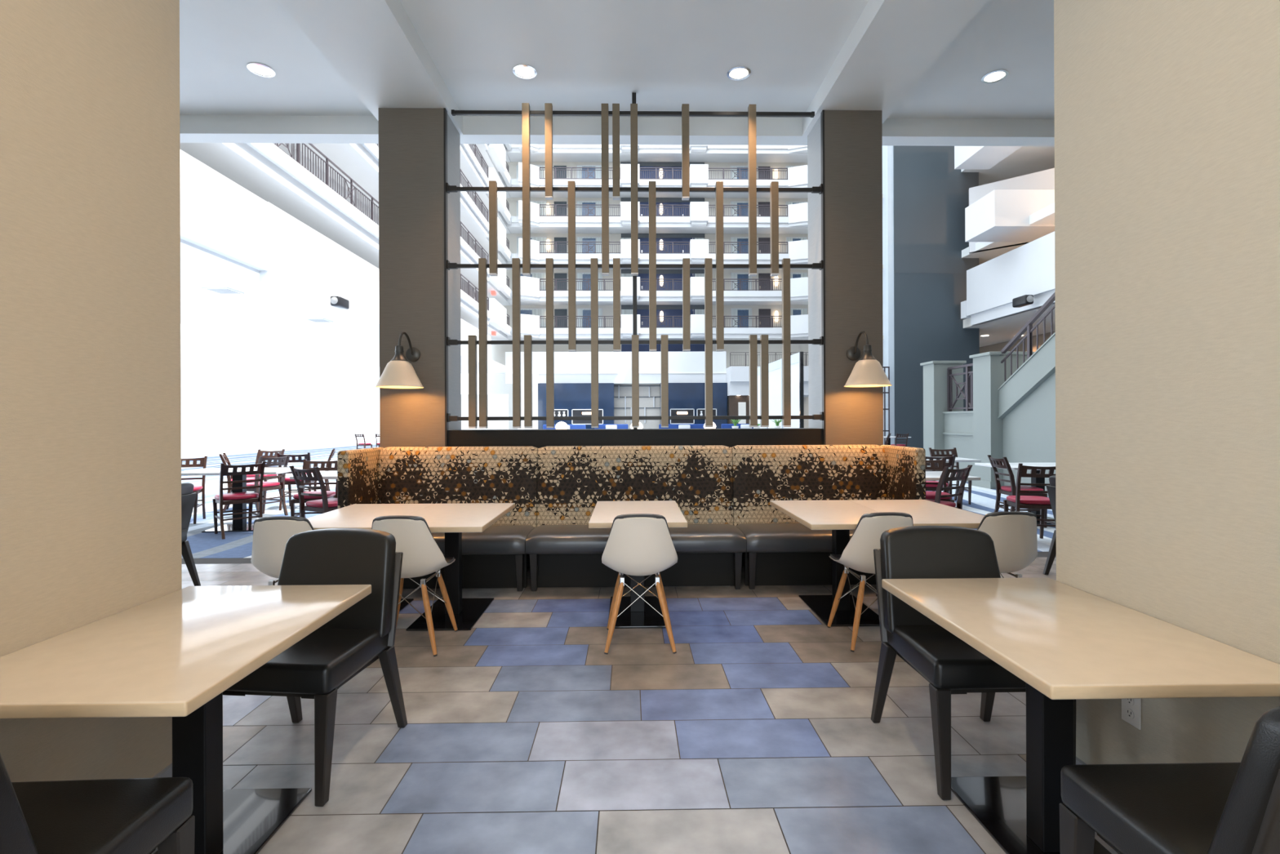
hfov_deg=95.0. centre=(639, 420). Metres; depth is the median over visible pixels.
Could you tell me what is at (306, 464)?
wooden chair
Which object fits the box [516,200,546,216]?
window
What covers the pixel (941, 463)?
wooden chair
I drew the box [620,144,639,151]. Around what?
trim
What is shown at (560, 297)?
trim
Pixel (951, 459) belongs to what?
wooden chair
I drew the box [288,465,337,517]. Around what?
wooden chair
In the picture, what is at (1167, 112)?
wall
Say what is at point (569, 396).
wall
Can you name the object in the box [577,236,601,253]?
window
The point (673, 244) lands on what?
gallery railing
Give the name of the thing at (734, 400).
wall
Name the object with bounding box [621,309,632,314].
window
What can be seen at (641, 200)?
lintel
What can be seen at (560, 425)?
table lamp
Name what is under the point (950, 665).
leather chair
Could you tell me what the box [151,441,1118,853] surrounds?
floor
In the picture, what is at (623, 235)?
lintel
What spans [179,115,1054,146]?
ceiling beam
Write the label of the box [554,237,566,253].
door
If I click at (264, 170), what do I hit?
balcony
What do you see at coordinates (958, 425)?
wall
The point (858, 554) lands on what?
shell chair
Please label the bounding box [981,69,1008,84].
recessed light
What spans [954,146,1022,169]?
parapet
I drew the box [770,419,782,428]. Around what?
potted plant
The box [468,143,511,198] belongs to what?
trim
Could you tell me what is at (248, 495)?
seat cushion
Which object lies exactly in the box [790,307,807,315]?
window
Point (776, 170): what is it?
wall light
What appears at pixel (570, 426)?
sofa
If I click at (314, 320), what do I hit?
ceiling vent
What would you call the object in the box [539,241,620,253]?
gallery railing
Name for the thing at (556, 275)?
door
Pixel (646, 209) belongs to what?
door
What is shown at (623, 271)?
lintel
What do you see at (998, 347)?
wall
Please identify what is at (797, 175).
trim
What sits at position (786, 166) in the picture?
window
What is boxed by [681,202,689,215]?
door
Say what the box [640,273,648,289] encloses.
door
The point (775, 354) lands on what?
gallery railing
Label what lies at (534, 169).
trim
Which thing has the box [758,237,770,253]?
door
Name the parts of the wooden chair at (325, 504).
leg, rail, seat frame, leg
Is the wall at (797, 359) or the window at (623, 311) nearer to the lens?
the wall at (797, 359)
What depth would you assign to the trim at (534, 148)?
44.67 m
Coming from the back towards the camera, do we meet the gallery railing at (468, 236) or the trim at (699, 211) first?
the trim at (699, 211)
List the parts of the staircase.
handrail, cross rail, post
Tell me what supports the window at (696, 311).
in the wall at (497, 385)
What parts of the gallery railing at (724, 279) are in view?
cross panel, rail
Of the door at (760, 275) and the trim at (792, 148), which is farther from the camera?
the door at (760, 275)
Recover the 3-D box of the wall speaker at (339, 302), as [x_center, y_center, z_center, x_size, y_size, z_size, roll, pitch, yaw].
[-9.218,-3.584,17.796,0.480,0.300,0.700,0,0,-1]
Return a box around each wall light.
[546,203,549,214]
[546,239,550,250]
[659,168,662,178]
[659,203,662,214]
[659,239,662,250]
[659,311,663,321]
[774,168,777,178]
[774,275,777,286]
[774,311,777,321]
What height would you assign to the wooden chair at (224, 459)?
0.885 m
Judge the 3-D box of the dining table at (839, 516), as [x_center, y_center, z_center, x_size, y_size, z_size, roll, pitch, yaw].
[1.333,0.986,4.048,0.625,0.734,1.050,0,0,-1]
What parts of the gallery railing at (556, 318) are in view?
rail, cross rail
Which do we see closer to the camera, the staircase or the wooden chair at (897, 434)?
the staircase
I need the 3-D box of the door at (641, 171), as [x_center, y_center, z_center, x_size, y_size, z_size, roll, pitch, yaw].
[0.528,-19.243,46.757,1.000,2.140,0.120,0,0,-1]
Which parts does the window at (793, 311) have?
pane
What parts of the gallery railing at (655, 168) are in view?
rail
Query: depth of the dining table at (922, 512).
3.98 m
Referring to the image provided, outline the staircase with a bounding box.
[997,292,1055,497]
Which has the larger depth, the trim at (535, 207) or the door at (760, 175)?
the door at (760, 175)
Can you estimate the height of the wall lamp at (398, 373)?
0.497 m
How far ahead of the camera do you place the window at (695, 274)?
46.84 m
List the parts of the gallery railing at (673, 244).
cross panel, rail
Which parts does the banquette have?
arm panel, backrest, seat, leg, leg, seat, backrest, leg, leg, seat, backrest, arm panel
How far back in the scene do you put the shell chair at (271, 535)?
3.37 m
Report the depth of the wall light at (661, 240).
46.63 m
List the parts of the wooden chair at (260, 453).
leg, rail, leg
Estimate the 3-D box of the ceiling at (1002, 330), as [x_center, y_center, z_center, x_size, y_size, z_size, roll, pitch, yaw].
[15.060,-3.836,19.259,4.400,0.330,22.000,0,0,-1]
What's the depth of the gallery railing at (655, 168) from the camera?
45.11 m
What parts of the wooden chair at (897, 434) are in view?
rail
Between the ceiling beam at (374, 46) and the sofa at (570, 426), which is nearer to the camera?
the ceiling beam at (374, 46)
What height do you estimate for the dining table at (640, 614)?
0.734 m
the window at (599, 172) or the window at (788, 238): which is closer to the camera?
the window at (599, 172)
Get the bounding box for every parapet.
[180,149,491,367]
[505,351,726,383]
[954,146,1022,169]
[960,231,1054,325]
[964,168,1054,253]
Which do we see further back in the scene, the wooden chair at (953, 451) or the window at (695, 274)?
the window at (695, 274)
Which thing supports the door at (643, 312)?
in the wall at (497, 385)
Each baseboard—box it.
[151,763,172,777]
[1075,756,1085,764]
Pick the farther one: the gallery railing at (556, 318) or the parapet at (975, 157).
the gallery railing at (556, 318)
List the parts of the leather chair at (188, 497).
seat, backrest, panel, leg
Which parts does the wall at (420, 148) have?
corner trim, corner trim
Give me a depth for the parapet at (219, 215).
14.96 m
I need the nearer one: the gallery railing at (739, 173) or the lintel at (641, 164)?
the gallery railing at (739, 173)
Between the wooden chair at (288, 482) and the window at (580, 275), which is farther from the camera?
the window at (580, 275)
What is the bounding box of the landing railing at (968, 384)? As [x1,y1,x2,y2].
[946,363,973,411]
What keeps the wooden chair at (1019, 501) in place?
on the floor
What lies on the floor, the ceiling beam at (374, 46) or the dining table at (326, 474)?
the dining table at (326, 474)
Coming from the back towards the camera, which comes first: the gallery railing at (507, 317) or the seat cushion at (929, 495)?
the gallery railing at (507, 317)
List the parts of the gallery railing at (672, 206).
rail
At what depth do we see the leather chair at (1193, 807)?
1.29 m
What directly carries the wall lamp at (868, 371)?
attached to the wall at (420, 148)
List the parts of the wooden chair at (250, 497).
leg, leg, seat frame, rail, leg, leg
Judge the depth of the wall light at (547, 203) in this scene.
46.49 m
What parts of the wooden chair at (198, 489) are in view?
rail, leg, leg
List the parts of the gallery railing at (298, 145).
cross panel, post, post, cross panel, post, post, cross panel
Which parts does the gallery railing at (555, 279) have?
rail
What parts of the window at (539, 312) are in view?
pane, frame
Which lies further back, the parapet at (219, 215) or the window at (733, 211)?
the window at (733, 211)
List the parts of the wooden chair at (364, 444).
rail, leg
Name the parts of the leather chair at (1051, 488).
leg, panel, backrest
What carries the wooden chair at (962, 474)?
on the floor
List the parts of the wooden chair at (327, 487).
leg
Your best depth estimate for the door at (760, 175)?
46.90 m
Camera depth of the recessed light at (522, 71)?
5.14 m
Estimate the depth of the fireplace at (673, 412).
43.93 m
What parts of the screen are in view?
rod, rod, rod, post, rod, rod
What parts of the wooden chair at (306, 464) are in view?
leg, leg, seat frame, rail, leg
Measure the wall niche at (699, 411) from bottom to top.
0.650 m
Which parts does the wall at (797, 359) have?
rail, post, post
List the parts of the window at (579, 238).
pane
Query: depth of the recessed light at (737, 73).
5.17 m
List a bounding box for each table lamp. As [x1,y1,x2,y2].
[555,421,568,429]
[630,422,643,428]
[703,422,716,428]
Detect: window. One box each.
[515,164,545,178]
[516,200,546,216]
[516,236,546,253]
[520,272,546,289]
[520,308,546,328]
[576,164,601,179]
[576,200,601,215]
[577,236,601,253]
[577,272,602,289]
[577,308,602,328]
[621,273,632,276]
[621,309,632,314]
[693,309,704,314]
[694,273,704,276]
[730,165,748,178]
[730,200,748,215]
[730,236,748,253]
[730,272,751,289]
[730,307,751,326]
[737,402,746,423]
[785,165,799,178]
[786,201,807,215]
[786,236,807,253]
[790,272,807,278]
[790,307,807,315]
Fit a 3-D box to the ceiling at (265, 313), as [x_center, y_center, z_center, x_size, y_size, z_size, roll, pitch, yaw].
[-13.607,-3.887,25.873,7.700,0.400,39.800,0,0,-1]
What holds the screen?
on the wall at (420, 148)
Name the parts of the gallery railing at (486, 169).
rail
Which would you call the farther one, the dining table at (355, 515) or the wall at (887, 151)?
the wall at (887, 151)
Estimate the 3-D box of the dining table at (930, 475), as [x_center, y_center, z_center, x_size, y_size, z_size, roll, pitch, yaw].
[3.113,0.972,6.554,0.950,0.747,0.760,0,0,-1]
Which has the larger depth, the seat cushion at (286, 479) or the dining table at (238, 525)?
the seat cushion at (286, 479)
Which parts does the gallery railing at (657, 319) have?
rail, cross rail, cross panel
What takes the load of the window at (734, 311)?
in the wall at (497, 385)
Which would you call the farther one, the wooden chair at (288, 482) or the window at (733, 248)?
the window at (733, 248)
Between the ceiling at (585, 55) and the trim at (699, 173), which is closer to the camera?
the ceiling at (585, 55)
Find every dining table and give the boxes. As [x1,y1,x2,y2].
[0,584,371,853]
[181,466,302,532]
[289,471,337,479]
[307,503,433,611]
[405,502,515,631]
[588,500,687,627]
[769,499,880,626]
[848,499,984,596]
[881,577,1279,853]
[883,435,911,444]
[925,471,980,480]
[926,457,981,462]
[974,462,1055,524]
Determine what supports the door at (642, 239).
in the wall at (497, 385)
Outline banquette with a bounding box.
[337,444,925,591]
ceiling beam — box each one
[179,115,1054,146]
[276,0,462,134]
[802,0,987,136]
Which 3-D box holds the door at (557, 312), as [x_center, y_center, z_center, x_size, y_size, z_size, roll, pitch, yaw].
[-6.305,-7.816,46.640,1.000,2.140,0.120,0,0,-1]
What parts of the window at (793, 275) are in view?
pane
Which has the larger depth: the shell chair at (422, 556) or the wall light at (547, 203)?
the wall light at (547, 203)
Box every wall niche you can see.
[554,408,568,416]
[696,408,716,415]
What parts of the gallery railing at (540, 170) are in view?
rail, cross panel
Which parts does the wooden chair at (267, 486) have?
leg, seat frame, leg, rail, leg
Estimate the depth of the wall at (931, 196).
23.20 m
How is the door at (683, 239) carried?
in the wall at (497, 385)
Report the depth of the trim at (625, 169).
44.44 m
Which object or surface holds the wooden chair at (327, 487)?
on the floor
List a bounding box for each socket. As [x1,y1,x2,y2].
[1125,698,1133,705]
[1125,707,1134,718]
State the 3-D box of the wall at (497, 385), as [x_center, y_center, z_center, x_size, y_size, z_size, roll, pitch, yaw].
[2.346,-13.650,47.048,28.800,30.000,0.400,0,0,-1]
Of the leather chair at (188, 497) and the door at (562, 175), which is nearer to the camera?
the leather chair at (188, 497)
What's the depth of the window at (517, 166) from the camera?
46.62 m
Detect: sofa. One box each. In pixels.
[542,424,585,429]
[594,424,628,428]
[658,423,704,428]
[720,423,753,428]
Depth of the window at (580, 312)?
46.68 m
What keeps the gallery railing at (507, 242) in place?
on the trim at (471, 217)
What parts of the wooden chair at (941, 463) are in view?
rail, seat frame, leg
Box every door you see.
[553,165,566,177]
[554,201,566,215]
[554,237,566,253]
[554,273,567,289]
[554,309,567,328]
[640,166,653,178]
[640,202,648,215]
[640,237,648,253]
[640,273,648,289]
[640,309,648,328]
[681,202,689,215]
[681,237,694,253]
[681,273,694,280]
[689,309,694,315]
[758,166,770,178]
[758,201,769,215]
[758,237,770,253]
[758,273,770,289]
[758,308,770,326]
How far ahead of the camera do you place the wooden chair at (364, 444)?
23.87 m
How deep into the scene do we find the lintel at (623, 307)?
46.76 m
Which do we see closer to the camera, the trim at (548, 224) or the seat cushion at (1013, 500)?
the seat cushion at (1013, 500)
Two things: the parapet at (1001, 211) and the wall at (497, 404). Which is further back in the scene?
the wall at (497, 404)
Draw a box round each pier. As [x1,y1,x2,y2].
[920,360,966,466]
[968,351,1034,488]
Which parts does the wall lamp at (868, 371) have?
wall plate, arm, lamp shade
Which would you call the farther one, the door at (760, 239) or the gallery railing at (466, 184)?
the door at (760, 239)
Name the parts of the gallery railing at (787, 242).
rail, cross rail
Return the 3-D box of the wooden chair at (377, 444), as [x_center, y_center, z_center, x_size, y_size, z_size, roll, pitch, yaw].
[-10.649,0.959,24.245,0.448,0.885,0.538,0,0,-11]
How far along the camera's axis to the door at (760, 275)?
46.90 m
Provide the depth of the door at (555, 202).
46.63 m
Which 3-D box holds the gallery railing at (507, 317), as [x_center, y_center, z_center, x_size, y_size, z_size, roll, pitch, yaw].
[-9.971,-7.549,43.487,0.048,0.915,2.542,0,0,-1]
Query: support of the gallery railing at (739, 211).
on the trim at (548, 224)
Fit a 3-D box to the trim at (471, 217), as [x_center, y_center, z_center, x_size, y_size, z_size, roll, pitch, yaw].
[-10.595,-12.854,27.475,2.450,1.730,38.300,0,0,-1]
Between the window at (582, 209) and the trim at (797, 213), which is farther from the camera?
the window at (582, 209)
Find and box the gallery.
[726,365,808,397]
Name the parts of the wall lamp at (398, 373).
lamp shade, arm, wall plate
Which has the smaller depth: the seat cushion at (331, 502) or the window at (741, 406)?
the seat cushion at (331, 502)
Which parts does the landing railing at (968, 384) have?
post, rail, cross panel, post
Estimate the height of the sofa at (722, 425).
1.180 m
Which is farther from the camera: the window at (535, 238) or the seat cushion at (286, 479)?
the window at (535, 238)
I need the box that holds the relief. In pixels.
[614,385,659,422]
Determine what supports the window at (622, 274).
in the wall at (497, 385)
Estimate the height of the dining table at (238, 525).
0.747 m
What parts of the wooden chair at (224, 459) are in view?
rail, leg, leg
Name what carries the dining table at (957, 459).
on the floor
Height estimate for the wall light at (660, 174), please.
0.850 m
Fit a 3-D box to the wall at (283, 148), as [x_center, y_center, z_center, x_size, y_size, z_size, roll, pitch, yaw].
[-11.806,-15.844,25.904,0.200,23.500,39.800,0,0,-1]
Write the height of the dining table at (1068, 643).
0.731 m
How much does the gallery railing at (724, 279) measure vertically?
0.928 m
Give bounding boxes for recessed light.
[246,62,275,77]
[512,64,537,79]
[726,66,751,80]
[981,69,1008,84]
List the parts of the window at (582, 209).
frame, pane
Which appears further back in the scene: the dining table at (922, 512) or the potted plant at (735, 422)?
the potted plant at (735, 422)
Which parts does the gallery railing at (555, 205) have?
rail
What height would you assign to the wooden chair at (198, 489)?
0.885 m
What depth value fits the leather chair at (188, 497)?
4.79 m
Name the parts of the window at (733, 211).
pane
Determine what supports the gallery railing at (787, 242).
on the trim at (728, 259)
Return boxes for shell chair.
[250,515,314,585]
[371,515,457,656]
[601,513,677,653]
[826,511,913,651]
[977,511,1038,577]
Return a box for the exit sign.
[491,290,496,295]
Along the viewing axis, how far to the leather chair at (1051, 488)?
5.11 m
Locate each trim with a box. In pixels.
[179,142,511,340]
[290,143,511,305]
[376,143,511,269]
[460,143,511,234]
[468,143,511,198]
[502,144,511,162]
[505,372,726,373]
[506,144,807,163]
[506,178,807,198]
[506,216,808,234]
[506,253,808,269]
[506,290,808,305]
[506,327,808,340]
[518,144,538,151]
[518,162,539,186]
[518,200,539,226]
[518,238,539,263]
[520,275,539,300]
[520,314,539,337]
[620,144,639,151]
[620,164,639,186]
[620,201,639,226]
[620,239,639,263]
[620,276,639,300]
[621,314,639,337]
[688,145,708,152]
[689,164,708,187]
[689,201,708,226]
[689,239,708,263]
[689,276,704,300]
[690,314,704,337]
[787,145,807,152]
[787,164,807,187]
[787,202,808,226]
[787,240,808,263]
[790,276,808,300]
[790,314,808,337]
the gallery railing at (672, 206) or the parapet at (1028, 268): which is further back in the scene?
the gallery railing at (672, 206)
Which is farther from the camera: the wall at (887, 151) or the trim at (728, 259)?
the trim at (728, 259)
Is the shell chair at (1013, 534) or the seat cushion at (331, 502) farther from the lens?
the seat cushion at (331, 502)
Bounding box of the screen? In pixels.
[446,92,822,429]
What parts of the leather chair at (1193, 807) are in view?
leg, seat frame, seat, backrest, panel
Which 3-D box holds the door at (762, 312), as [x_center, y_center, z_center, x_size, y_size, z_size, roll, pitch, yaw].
[9.992,-7.881,46.917,0.960,2.140,0.120,0,0,-1]
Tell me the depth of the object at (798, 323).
44.95 m
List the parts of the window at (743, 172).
pane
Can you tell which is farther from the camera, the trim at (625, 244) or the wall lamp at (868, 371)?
the trim at (625, 244)
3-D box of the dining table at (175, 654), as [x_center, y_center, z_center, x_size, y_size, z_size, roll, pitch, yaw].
[-1.376,0.998,1.787,0.698,0.731,0.950,0,0,-1]
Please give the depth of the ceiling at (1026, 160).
22.26 m
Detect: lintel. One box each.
[620,162,704,166]
[621,198,704,202]
[621,233,704,238]
[621,269,704,273]
[621,305,704,309]
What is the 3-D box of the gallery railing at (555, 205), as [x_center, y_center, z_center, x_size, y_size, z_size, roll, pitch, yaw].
[-4.606,-16.127,45.019,6.267,0.928,0.088,0,0,-1]
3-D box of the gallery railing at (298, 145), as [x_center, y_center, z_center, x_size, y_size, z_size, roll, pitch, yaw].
[-9.642,-7.551,24.140,0.056,0.918,28.249,0,0,-1]
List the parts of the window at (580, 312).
pane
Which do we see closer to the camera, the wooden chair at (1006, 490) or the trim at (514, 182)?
the wooden chair at (1006, 490)
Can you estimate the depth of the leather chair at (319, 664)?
2.46 m
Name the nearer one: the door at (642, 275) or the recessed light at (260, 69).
the recessed light at (260, 69)
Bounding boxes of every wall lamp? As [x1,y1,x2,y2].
[374,331,423,388]
[844,330,892,386]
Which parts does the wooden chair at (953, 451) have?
leg, rail, leg, leg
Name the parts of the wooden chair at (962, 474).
leg, rail, leg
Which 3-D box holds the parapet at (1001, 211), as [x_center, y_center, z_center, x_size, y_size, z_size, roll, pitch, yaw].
[13.966,-7.647,20.891,4.700,2.500,3.500,0,0,-1]
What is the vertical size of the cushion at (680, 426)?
0.360 m
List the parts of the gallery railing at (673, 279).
rail, cross panel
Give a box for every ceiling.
[179,0,1054,119]
[180,239,506,373]
[960,146,1054,265]
[963,302,1055,346]
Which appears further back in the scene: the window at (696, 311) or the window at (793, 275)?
the window at (793, 275)
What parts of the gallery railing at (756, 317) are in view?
cross panel, rail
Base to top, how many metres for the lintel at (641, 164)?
0.310 m
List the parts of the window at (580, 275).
pane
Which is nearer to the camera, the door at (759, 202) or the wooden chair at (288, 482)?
the wooden chair at (288, 482)
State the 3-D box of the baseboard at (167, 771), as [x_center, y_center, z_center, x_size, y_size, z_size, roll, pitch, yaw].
[-1.676,1.316,-0.654,0.015,0.100,5.750,0,0,-1]
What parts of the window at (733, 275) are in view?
pane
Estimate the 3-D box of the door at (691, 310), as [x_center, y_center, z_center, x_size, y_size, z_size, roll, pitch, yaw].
[3.873,-7.857,46.813,1.000,2.140,0.120,0,0,-1]
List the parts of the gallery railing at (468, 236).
rail, cross rail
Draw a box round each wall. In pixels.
[0,0,182,782]
[275,143,475,299]
[378,107,883,568]
[461,394,508,429]
[488,161,808,429]
[537,382,727,429]
[614,383,659,428]
[728,395,749,423]
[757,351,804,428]
[882,146,894,444]
[893,146,979,448]
[942,410,973,482]
[979,331,1055,353]
[1053,0,1279,764]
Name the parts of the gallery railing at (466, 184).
cross rail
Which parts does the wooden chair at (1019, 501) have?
leg, leg, seat frame, rail, leg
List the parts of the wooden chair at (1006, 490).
leg, rail, leg, seat frame, leg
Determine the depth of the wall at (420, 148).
5.45 m
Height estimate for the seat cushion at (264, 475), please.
0.048 m
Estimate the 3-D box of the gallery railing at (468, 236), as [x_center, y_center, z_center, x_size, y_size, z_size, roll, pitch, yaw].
[-9.653,-10.401,24.140,0.056,0.918,28.249,0,0,-1]
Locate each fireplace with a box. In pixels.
[571,408,603,424]
[670,408,694,423]
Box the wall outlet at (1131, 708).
[1121,698,1141,729]
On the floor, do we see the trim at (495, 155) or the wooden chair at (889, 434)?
the wooden chair at (889, 434)
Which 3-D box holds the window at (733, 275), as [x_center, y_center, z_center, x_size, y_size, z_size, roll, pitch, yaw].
[8.110,-10.883,46.910,1.700,1.940,0.070,0,0,-1]
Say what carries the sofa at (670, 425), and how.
on the floor
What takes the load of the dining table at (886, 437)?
on the floor
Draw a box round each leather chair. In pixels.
[0,753,195,853]
[181,482,200,586]
[222,528,407,806]
[871,525,1075,799]
[1043,475,1056,574]
[1059,706,1279,853]
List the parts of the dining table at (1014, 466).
plate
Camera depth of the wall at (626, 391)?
45.41 m
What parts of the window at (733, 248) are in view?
pane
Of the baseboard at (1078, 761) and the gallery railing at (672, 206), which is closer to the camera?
the baseboard at (1078, 761)
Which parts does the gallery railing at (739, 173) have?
cross panel, rail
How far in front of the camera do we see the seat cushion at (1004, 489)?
7.48 m
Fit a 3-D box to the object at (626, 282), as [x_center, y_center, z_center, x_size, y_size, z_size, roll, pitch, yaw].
[-0.732,-10.083,44.770,1.460,1.650,0.650,0,0,-1]
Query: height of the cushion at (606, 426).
0.360 m
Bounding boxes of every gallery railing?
[274,143,488,311]
[375,143,488,263]
[460,168,488,222]
[467,143,488,177]
[506,237,509,249]
[506,313,509,325]
[538,167,620,179]
[539,204,620,216]
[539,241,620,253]
[539,278,613,290]
[539,315,621,328]
[639,167,681,179]
[640,204,689,216]
[640,241,689,253]
[640,278,682,290]
[640,315,682,328]
[708,167,787,179]
[708,204,787,216]
[708,241,788,253]
[712,278,782,290]
[712,315,782,327]
[729,352,808,366]
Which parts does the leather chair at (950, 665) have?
panel, leg, leg, backrest, seat, seat frame, leg, leg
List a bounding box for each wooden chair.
[181,455,207,524]
[212,461,265,539]
[218,452,259,511]
[246,448,284,502]
[246,454,290,515]
[276,452,316,510]
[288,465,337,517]
[289,458,337,517]
[305,448,335,490]
[354,433,372,448]
[375,433,379,447]
[884,433,890,444]
[890,433,908,446]
[925,454,955,498]
[925,457,954,502]
[925,464,972,509]
[928,447,971,504]
[986,454,1047,527]
[1003,462,1055,538]
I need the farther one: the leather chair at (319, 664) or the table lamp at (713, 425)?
the table lamp at (713, 425)
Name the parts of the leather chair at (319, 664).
leg, seat frame, seat, leg, backrest, leg, panel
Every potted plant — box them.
[731,419,740,428]
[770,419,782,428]
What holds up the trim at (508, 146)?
attached to the wall at (283, 148)
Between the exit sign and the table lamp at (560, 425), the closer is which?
the table lamp at (560, 425)
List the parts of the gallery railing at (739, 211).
cross panel, rail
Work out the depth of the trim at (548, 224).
45.22 m
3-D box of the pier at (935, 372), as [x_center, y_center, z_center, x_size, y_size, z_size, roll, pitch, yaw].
[7.170,-0.030,13.874,0.790,2.720,0.600,0,0,-1]
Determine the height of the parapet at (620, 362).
2.420 m
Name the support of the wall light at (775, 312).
attached to the wall at (497, 385)
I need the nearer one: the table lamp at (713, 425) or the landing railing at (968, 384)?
the landing railing at (968, 384)
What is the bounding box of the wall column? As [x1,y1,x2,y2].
[517,373,538,429]
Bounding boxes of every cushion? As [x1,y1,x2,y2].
[192,485,202,491]
[214,491,258,500]
[231,477,259,482]
[246,474,277,477]
[246,481,279,487]
[284,476,308,481]
[293,490,335,498]
[305,497,337,507]
[605,425,617,428]
[678,424,690,428]
[740,424,751,428]
[925,480,948,487]
[925,490,951,498]
[925,498,955,506]
[1000,485,1044,493]
[1006,495,1050,504]
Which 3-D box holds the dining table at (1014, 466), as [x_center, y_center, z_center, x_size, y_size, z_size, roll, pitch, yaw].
[5.321,0.963,7.841,1.200,0.747,0.850,0,0,-1]
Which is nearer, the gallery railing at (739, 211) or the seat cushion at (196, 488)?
the seat cushion at (196, 488)
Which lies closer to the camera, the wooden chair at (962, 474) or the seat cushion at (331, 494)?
the wooden chair at (962, 474)
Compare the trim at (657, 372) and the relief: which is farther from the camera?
the relief
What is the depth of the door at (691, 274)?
46.82 m
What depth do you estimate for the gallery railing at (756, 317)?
45.22 m
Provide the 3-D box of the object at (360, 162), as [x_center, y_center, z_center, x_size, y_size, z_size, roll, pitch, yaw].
[-10.584,-10.004,27.475,2.450,1.730,38.300,0,0,-1]
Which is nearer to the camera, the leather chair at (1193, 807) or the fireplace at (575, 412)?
the leather chair at (1193, 807)
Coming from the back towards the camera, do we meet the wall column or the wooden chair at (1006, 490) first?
the wall column
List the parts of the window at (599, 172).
pane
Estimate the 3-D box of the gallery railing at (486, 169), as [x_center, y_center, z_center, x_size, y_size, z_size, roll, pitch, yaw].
[-9.676,-16.101,24.140,0.056,0.918,28.249,0,0,-1]
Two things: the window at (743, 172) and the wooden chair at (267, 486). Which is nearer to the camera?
the wooden chair at (267, 486)
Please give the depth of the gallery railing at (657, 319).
45.11 m
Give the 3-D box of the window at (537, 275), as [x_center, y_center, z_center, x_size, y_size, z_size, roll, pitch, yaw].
[-8.587,-10.817,46.627,2.400,1.940,0.070,0,0,-1]
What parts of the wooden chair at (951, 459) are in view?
seat frame, rail, leg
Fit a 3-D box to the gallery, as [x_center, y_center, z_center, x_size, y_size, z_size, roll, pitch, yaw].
[9.892,-2.931,44.875,6.670,2.100,4.200,0,0,-1]
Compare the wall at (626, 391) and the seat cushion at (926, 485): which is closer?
the seat cushion at (926, 485)
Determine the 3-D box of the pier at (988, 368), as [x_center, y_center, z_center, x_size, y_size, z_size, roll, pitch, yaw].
[7.256,-0.010,11.780,0.890,2.680,0.690,0,0,-1]
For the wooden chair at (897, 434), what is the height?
0.885 m
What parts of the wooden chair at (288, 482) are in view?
leg, leg, rail, seat frame, leg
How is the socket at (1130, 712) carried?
attached to the wall outlet at (1131, 708)
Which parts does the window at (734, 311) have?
frame, pane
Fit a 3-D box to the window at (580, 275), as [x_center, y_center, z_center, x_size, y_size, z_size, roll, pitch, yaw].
[-3.998,-10.835,46.705,2.020,1.940,0.070,0,0,-1]
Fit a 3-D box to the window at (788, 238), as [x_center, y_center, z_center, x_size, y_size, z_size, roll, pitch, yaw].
[12.548,-13.751,46.986,1.700,1.940,0.070,0,0,-1]
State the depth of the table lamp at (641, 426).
14.21 m
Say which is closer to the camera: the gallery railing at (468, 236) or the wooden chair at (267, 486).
the wooden chair at (267, 486)
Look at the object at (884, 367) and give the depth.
23.05 m
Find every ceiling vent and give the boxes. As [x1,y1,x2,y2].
[201,287,244,293]
[303,318,333,322]
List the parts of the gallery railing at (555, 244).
rail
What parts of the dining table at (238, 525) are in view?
plate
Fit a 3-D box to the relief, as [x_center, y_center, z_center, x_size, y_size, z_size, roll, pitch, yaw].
[-0.226,-1.290,45.313,3.500,2.900,0.080,0,0,-1]
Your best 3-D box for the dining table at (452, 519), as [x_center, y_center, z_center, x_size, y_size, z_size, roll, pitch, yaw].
[-1.250,0.996,3.979,0.612,0.734,1.000,0,0,-1]

